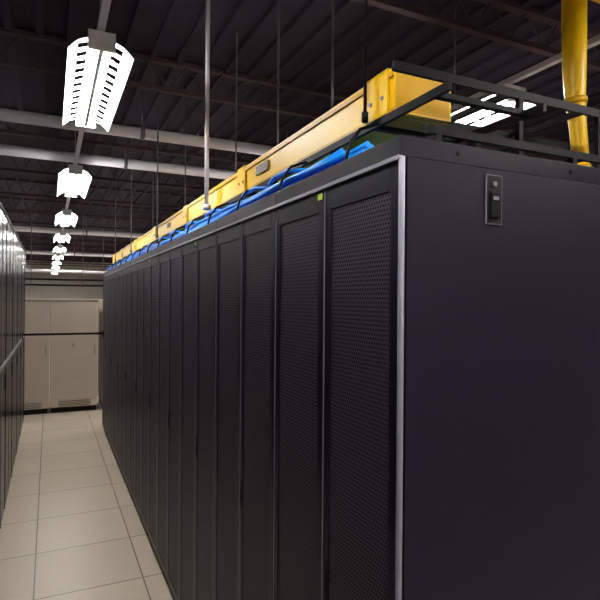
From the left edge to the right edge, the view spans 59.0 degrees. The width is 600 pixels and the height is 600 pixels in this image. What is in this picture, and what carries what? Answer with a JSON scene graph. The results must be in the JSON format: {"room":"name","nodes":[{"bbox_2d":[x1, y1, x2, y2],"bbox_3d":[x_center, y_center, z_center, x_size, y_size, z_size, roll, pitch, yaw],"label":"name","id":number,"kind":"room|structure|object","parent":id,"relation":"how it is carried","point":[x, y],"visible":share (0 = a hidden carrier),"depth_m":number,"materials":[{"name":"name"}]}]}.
{"room":"server room","nodes":[
{"label":"server room","id":0,"kind":"room"},
{"bbox_2d":[25,260,111,298],"bbox_3d":[-11.394,-0.195,27.852,10.000,3.620,0.100,0,0,-25],"label":"wall","id":1,"kind":"structure","parent":0,"point":[31,292],"depth_m":27.42,"materials":[{"name":"paint"}]},
{"bbox_2d":[0,343,174,599],"bbox_3d":[-4.208,1.722,12.618,10.000,0.100,33.600,0,0,-25],"label":"floor","id":2,"kind":"structure","parent":0,"point":[73,528],"depth_m":4.00,"materials":[{"name":"tile"}]},
{"bbox_2d":[0,202,3,462],"bbox_3d":[-2.370,0.516,3.196,0.954,2.340,0.796,0,0,-25],"label":"tall cabinet","id":3,"kind":"object","parent":2,"relation":"on","point":[1,206],"visible":1,"depth_m":3.68,"materials":[{"name":"metal"}]},
{"bbox_2d":[0,210,10,528],"bbox_3d":[-2.712,0.514,3.919,0.954,2.340,0.796,0,0,-25],"label":"tall cabinet","id":4,"kind":"object","parent":2,"relation":"on","point":[6,222],"visible":0.91,"depth_m":4.05,"materials":[{"name":"metal"}]},
{"bbox_2d":[8,223,16,491],"bbox_3d":[-3.053,0.511,4.642,0.954,2.340,0.796,0,0,-25],"label":"tall cabinet","id":5,"kind":"object","parent":2,"relation":"on","point":[13,233],"visible":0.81,"depth_m":4.78,"materials":[{"name":"metal"}]},
{"bbox_2d":[14,235,20,461],"bbox_3d":[-3.395,0.508,5.365,0.954,2.340,0.796,0,0,-25],"label":"tall cabinet","id":6,"kind":"object","parent":2,"relation":"on","point":[17,248],"visible":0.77,"depth_m":5.51,"materials":[{"name":"metal"}]},
{"bbox_2d":[18,243,23,444],"bbox_3d":[-3.737,0.506,6.089,0.954,2.340,0.796,0,0,-25],"label":"tall cabinet","id":7,"kind":"object","parent":2,"relation":"on","point":[21,245],"visible":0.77,"depth_m":6.25,"materials":[{"name":"metal"}]},
{"bbox_2d":[22,331,103,339],"bbox_3d":[-2.929,0.437,6.581,0.927,0.090,0.080,0,0,-25],"label":"rail","id":8,"kind":"object","parent":7,"relation":"attached to","point":[86,333],"visible":1,"depth_m":6.56,"materials":[{"name":"black metal"}]},
{"bbox_2d":[22,249,25,424],"bbox_3d":[-4.079,0.503,6.812,0.954,2.340,0.796,0,0,-25],"label":"tall cabinet","id":9,"kind":"object","parent":2,"relation":"on","point":[24,251],"visible":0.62,"depth_m":6.99,"materials":[{"name":"metal"}]},
{"bbox_2d":[24,299,49,414],"bbox_3d":[-4.163,0.827,8.032,0.660,1.690,0.865,0,0,-25],"label":"air conditioning unit","id":10,"kind":"object","parent":2,"relation":"on","point":[37,311],"visible":0.58,"depth_m":7.73,"materials":[{"name":"beige metal"}]},
{"bbox_2d":[49,299,97,412],"bbox_3d":[-3.559,0.832,8.317,0.665,1.690,0.865,0,0,-25],"label":"air conditioning unit","id":11,"kind":"object","parent":2,"relation":"on","point":[73,384],"visible":1,"depth_m":7.94,"materials":[{"name":"beige metal"}]},
{"bbox_2d":[98,299,102,404],"bbox_3d":[-2.901,0.837,8.628,0.660,1.690,0.865,0,0,-25],"label":"air conditioning unit","id":12,"kind":"object","parent":2,"relation":"on","point":[100,301],"visible":0.09,"depth_m":8.45,"materials":[{"name":"beige metal"}]},
{"bbox_2d":[102,271,107,434],"bbox_3d":[-1.963,0.670,6.875,1.075,2.040,0.647,0,0,-25],"label":"rack","id":13,"kind":"object","parent":2,"relation":"on","point":[105,274],"visible":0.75,"depth_m":6.64,"materials":[{"name":"black metal"}]},
{"bbox_2d":[107,268,114,449],"bbox_3d":[-1.685,0.672,6.287,1.075,2.040,0.647,0,0,-25],"label":"rack","id":14,"kind":"object","parent":2,"relation":"on","point":[111,272],"visible":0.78,"depth_m":6.04,"materials":[{"name":"black metal"}]},
{"bbox_2d":[113,264,121,465],"bbox_3d":[-1.407,0.674,5.700,1.075,2.040,0.647,0,0,-25],"label":"rack","id":15,"kind":"object","parent":2,"relation":"on","point":[118,271],"visible":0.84,"depth_m":5.46,"materials":[{"name":"black metal"}]},
{"bbox_2d":[120,260,130,487],"bbox_3d":[-1.129,0.676,5.112,1.075,2.040,0.647,0,0,-25],"label":"rack","id":16,"kind":"object","parent":2,"relation":"on","point":[126,268],"visible":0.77,"depth_m":4.86,"materials":[{"name":"black metal"}]},
{"bbox_2d":[129,255,142,516],"bbox_3d":[-0.852,0.678,4.524,1.075,2.040,0.647,0,0,-25],"label":"rack","id":17,"kind":"object","parent":2,"relation":"on","point":[136,265],"visible":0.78,"depth_m":4.27,"materials":[{"name":"black metal"}]},
{"bbox_2d":[141,247,158,552],"bbox_3d":[-0.574,0.680,3.937,1.075,2.040,0.647,0,0,-25],"label":"rack","id":18,"kind":"object","parent":2,"relation":"on","point":[150,260],"visible":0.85,"depth_m":3.68,"materials":[{"name":"black metal"}]},
{"bbox_2d":[156,237,181,599],"bbox_3d":[-0.296,0.683,3.349,1.075,2.040,0.647,0,0,-25],"label":"rack","id":19,"kind":"object","parent":2,"relation":"on","point":[170,254],"visible":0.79,"depth_m":3.09,"materials":[{"name":"black metal"}]},
{"bbox_2d":[179,220,216,599],"bbox_3d":[-0.018,0.685,2.761,1.075,2.040,0.647,0,0,-25],"label":"rack","id":20,"kind":"object","parent":2,"relation":"on","point":[198,260],"visible":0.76,"depth_m":2.50,"materials":[{"name":"black metal"}]},
{"bbox_2d":[213,193,276,599],"bbox_3d":[0.260,0.687,2.174,1.075,2.040,0.647,0,0,-25],"label":"rack","id":21,"kind":"object","parent":2,"relation":"on","point":[245,237],"visible":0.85,"depth_m":1.90,"materials":[{"name":"black metal"}]},
{"bbox_2d":[108,80,545,270],"bbox_3d":[-1.168,-0.442,4.756,0.445,0.195,7.600,0,0,-25],"label":"ladder","id":22,"kind":"object","parent":21,"relation":"on","point":[440,92],"visible":0.43,"depth_m":1.54,"materials":[{"name":"metal"}]},
{"bbox_2d":[107,141,373,270],"bbox_3d":[-1.294,-0.445,4.874,0.275,0.125,7.398,0,0,-25],"label":"bundle","id":23,"kind":"object","parent":22,"relation":"on","point":[338,156],"visible":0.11,"depth_m":2.14,"materials":[{"name":"blue plastic"}]},
{"bbox_2d":[112,68,450,263],"bbox_3d":[-1.216,-0.607,4.865,0.229,0.130,7.360,0,0,-25],"label":"duct","id":24,"kind":"object","parent":22,"relation":"on","point":[389,90],"visible":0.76,"depth_m":1.82,"materials":[{"name":"plastic"}]},
{"bbox_2d":[273,134,599,599],"bbox_3d":[0.541,0.689,1.578,1.075,2.040,0.664,0,0,-25],"label":"rack","id":25,"kind":"object","parent":2,"relation":"on","point":[437,361],"visible":1,"depth_m":1.20,"materials":[{"name":"black metal"}]},
{"bbox_2d":[392,60,599,167],"bbox_3d":[1.356,-1.112,2.064,2.600,1.575,0.316,0,0,-25],"label":"ladder","id":26,"kind":"object","parent":25,"relation":"on","point":[502,93],"visible":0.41,"depth_m":1.60,"materials":[{"name":"metal"}]},
{"bbox_2d":[425,124,599,163],"bbox_3d":[0.654,-0.370,1.524,0.880,0.080,0.216,0,0,-25],"label":"ladder","id":27,"kind":"object","parent":25,"relation":"on","point":[436,132],"visible":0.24,"depth_m":1.35,"materials":[{"name":"metal"}]},
{"bbox_2d":[561,0,591,166],"bbox_3d":[0.988,-0.740,1.902,0.106,0.822,0.085,0,0,-25],"label":"pipe","id":28,"kind":"object","parent":25,"relation":"attached to","point":[573,12],"visible":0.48,"depth_m":1.87,"materials":[{"name":"plastic"}]},
{"bbox_2d":[0,0,599,266],"bbox_3d":[-4.223,-1.817,12.708,9.960,0.258,32.460,0,0,-25],"label":"ceiling beams","id":29,"kind":"structure","parent":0,"point":[512,6],"depth_m":4.65,"materials":[{"name":"grey metal"}]},
{"bbox_2d":[25,206,102,286],"bbox_3d":[-3.844,-1.113,11.894,9.960,1.655,0.040,0,0,-25],"label":"ladder","id":30,"kind":"object","parent":29,"relation":"hanging from","point":[82,279],"visible":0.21,"depth_m":11.28,"materials":[{"name":"black metal"}]},
{"bbox_2d":[25,222,105,273],"bbox_3d":[-4.526,-1.296,13.341,9.960,1.298,0.070,0,0,-25],"label":"pipe","id":31,"kind":"object","parent":29,"relation":"hanging from","point":[26,270],"visible":0.33,"depth_m":12.82,"materials":[{"name":"metal"}]},
{"bbox_2d":[25,242,113,256],"bbox_3d":[-6.874,-1.726,18.313,9.960,0.476,0.132,0,0,-25],"label":"pipe","id":32,"kind":"object","parent":29,"relation":"hanging from","point":[74,253],"visible":0.34,"depth_m":17.89,"materials":[{"name":"metal"}]},
{"bbox_2d":[13,216,145,237],"bbox_3d":[-4.096,-1.704,12.437,9.960,0.476,0.132,0,0,-25],"label":"pipe","id":33,"kind":"object","parent":29,"relation":"hanging from","point":[17,228],"visible":0.34,"depth_m":11.98,"materials":[{"name":"metal"}]},
{"bbox_2d":[57,0,110,253],"bbox_3d":[-5.439,-1.623,12.024,0.032,0.660,33.500,0,0,-25],"label":"support strut","id":34,"kind":"object","parent":29,"relation":"hanging from","point":[104,6],"visible":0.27,"depth_m":2.53,"materials":[{"name":"metal"}]},
{"bbox_2d":[52,260,61,264],"bbox_3d":[-8.096,-1.252,17.638,0.288,0.120,1.244,0,0,-25],"label":"fluorescent light fixture","id":35,"kind":"object","parent":34,"relation":"attached to","point":[56,262],"visible":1,"depth_m":17.34,"materials":[{"name":"metal"}]},
{"bbox_2d":[52,254,63,259],"bbox_3d":[-6.942,-1.243,15.197,0.288,0.120,1.244,0,0,-25],"label":"fluorescent light fixture","id":36,"kind":"object","parent":34,"relation":"attached to","point":[57,256],"visible":1,"depth_m":15.03,"materials":[{"name":"metal"}]},
{"bbox_2d":[53,245,66,252],"bbox_3d":[-5.788,-1.234,12.756,0.288,0.120,1.244,0,0,-25],"label":"fluorescent light fixture","id":37,"kind":"object","parent":34,"relation":"attached to","point":[59,247],"visible":1,"depth_m":12.60,"materials":[{"name":"metal"}]},
{"bbox_2d":[53,231,70,242],"bbox_3d":[-4.634,-1.224,10.315,0.288,0.120,1.244,0,0,-25],"label":"fluorescent light fixture","id":38,"kind":"object","parent":34,"relation":"attached to","point":[61,237],"visible":1,"depth_m":10.14,"materials":[{"name":"metal"}]},
{"bbox_2d":[55,209,77,227],"bbox_3d":[-3.480,-1.215,7.874,0.288,0.120,1.244,0,0,-25],"label":"fluorescent light fixture","id":39,"kind":"object","parent":34,"relation":"attached to","point":[66,213],"visible":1,"depth_m":7.73,"materials":[{"name":"metal"}]},
{"bbox_2d":[57,164,91,198],"bbox_3d":[-2.326,-1.206,5.433,0.288,0.120,1.244,0,0,-25],"label":"fluorescent light fixture","id":40,"kind":"object","parent":34,"relation":"attached to","point":[75,171],"visible":1,"depth_m":5.29,"materials":[{"name":"metal"}]},
{"bbox_2d":[62,28,133,131],"bbox_3d":[-1.173,-1.197,2.992,0.288,0.120,1.244,0,0,-25],"label":"fluorescent light fixture","id":41,"kind":"object","parent":34,"relation":"attached to","point":[101,44],"visible":1,"depth_m":2.80,"materials":[{"name":"metal"}]},
{"bbox_2d":[114,170,115,260],"bbox_3d":[-2.643,-1.242,7.595,0.021,1.378,0.024,0,0,-25],"label":"rod","id":42,"kind":"object","parent":29,"relation":"hanging from","point":[115,170],"visible":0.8,"depth_m":7.59,"materials":[{"name":"metal"}]},
{"bbox_2d":[0,137,237,178],"bbox_3d":[-1.169,-1.684,6.244,9.960,0.470,0.120,0,0,-25],"label":"pipe","id":43,"kind":"object","parent":29,"relation":"hanging from","point":[9,150],"visible":0.34,"depth_m":5.78,"materials":[{"name":"metal"}]},
{"bbox_2d":[130,138,131,252],"bbox_3d":[-1.946,-1.236,6.121,0.021,1.378,0.024,0,0,-25],"label":"rod","id":44,"kind":"object","parent":29,"relation":"hanging from","point":[131,138],"visible":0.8,"depth_m":6.12,"materials":[{"name":"metal"}]},
{"bbox_2d":[0,91,273,154],"bbox_3d":[-0.664,-1.682,5.177,9.960,0.466,0.112,0,0,-25],"label":"pipe","id":45,"kind":"object","parent":29,"relation":"hanging from","point":[141,133],"visible":0.39,"depth_m":4.76,"materials":[{"name":"metal"}]},
{"bbox_2d":[152,152,153,228],"bbox_3d":[-1.897,-1.236,6.841,0.021,1.378,0.024,0,0,-25],"label":"rod","id":46,"kind":"object","parent":29,"relation":"hanging from","point":[153,152],"visible":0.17,"depth_m":6.84,"materials":[{"name":"metal"}]},
{"bbox_2d":[156,80,158,237],"bbox_3d":[-1.245,-1.231,4.639,0.021,1.378,0.024,0,0,-25],"label":"rod","id":47,"kind":"object","parent":29,"relation":"hanging from","point":[158,80],"visible":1,"depth_m":4.63,"materials":[{"name":"metal"}]},
{"bbox_2d":[185,105,186,204],"bbox_3d":[-1.128,-1.230,5.214,0.021,1.378,0.024,0,0,-25],"label":"rod","id":48,"kind":"object","parent":29,"relation":"hanging from","point":[185,105],"visible":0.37,"depth_m":5.21,"materials":[{"name":"metal"}]},
{"bbox_2d":[202,0,210,209],"bbox_3d":[-0.551,-1.225,3.153,0.045,1.378,0.052,0,0,-25],"label":"rod","id":49,"kind":"object","parent":29,"relation":"hanging from","point":[206,206],"visible":1,"depth_m":3.14,"materials":[{"name":"grey metal"}]},
{"bbox_2d":[235,32,237,172],"bbox_3d":[-0.457,-1.225,3.795,0.021,1.378,0.024,0,0,-25],"label":"rod","id":50,"kind":"object","parent":29,"relation":"hanging from","point":[236,32],"visible":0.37,"depth_m":3.79,"materials":[{"name":"metal"}]},
{"bbox_2d":[277,0,279,144],"bbox_3d":[-0.128,-1.222,3.099,0.024,1.378,0.028,0,0,-25],"label":"rod","id":51,"kind":"object","parent":29,"relation":"hanging from","point":[278,32],"visible":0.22,"depth_m":3.09,"materials":[{"name":"metal"}]},
{"bbox_2d":[331,0,333,108],"bbox_3d":[0.154,-1.220,2.502,0.021,1.378,0.024,0,0,-25],"label":"rod","id":52,"kind":"object","parent":29,"relation":"hanging from","point":[332,37],"visible":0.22,"depth_m":2.50,"materials":[{"name":"metal"}]},
{"bbox_2d":[99,8,599,274],"bbox_3d":[-3.477,-1.607,12.951,0.032,0.660,33.500,0,0,-25],"label":"support strut","id":53,"kind":"object","parent":29,"relation":"attached to","point":[593,41],"visible":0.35,"depth_m":2.94,"materials":[{"name":"metal"}]},
{"bbox_2d":[451,106,468,115],"label":"fluorescent light fixture","id":54,"kind":"object","parent":53,"relation":"attached to","point":[462,108],"depth_m":3.22,"materials":[{"name":"metal"}]},
{"bbox_2d":[456,110,510,126],"label":"fluorescent light fixture","id":55,"kind":"object","parent":53,"relation":"attached to","point":[487,120],"depth_m":3.35,"materials":[{"name":"metal"}]},
{"bbox_2d":[478,94,495,100],"label":"fluorescent light fixture","id":56,"kind":"object","parent":53,"relation":"attached to","point":[487,96],"depth_m":3.04,"materials":[{"name":"metal"}]},
{"bbox_2d":[497,98,514,107],"label":"fluorescent light fixture","id":57,"kind":"object","parent":53,"relation":"attached to","point":[508,102],"depth_m":3.08,"materials":[{"name":"metal"}]},
{"bbox_2d":[501,83,525,90],"label":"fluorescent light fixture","id":58,"kind":"object","parent":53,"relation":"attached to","point":[504,84],"depth_m":3.00,"materials":[{"name":"metal"}]},
{"bbox_2d":[523,102,535,109],"label":"fluorescent light fixture","id":59,"kind":"object","parent":53,"relation":"attached to","point":[526,105],"depth_m":3.12,"materials":[{"name":"metal"}]},
{"bbox_2d":[362,0,367,122],"bbox_3d":[0.199,-1.220,1.583,0.017,1.378,0.020,0,0,-25],"label":"rod","id":60,"kind":"object","parent":29,"relation":"hanging from","point":[364,113],"visible":1,"depth_m":1.58,"materials":[{"name":"black metal"}]},
{"bbox_2d":[0,0,599,262],"bbox_3d":[-4.179,-1.998,12.618,10.000,0.100,33.600,0,0,-25],"label":"ceiling","id":61,"kind":"structure","parent":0,"point":[55,12],"depth_m":4.37,"materials":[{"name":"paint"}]}
]}

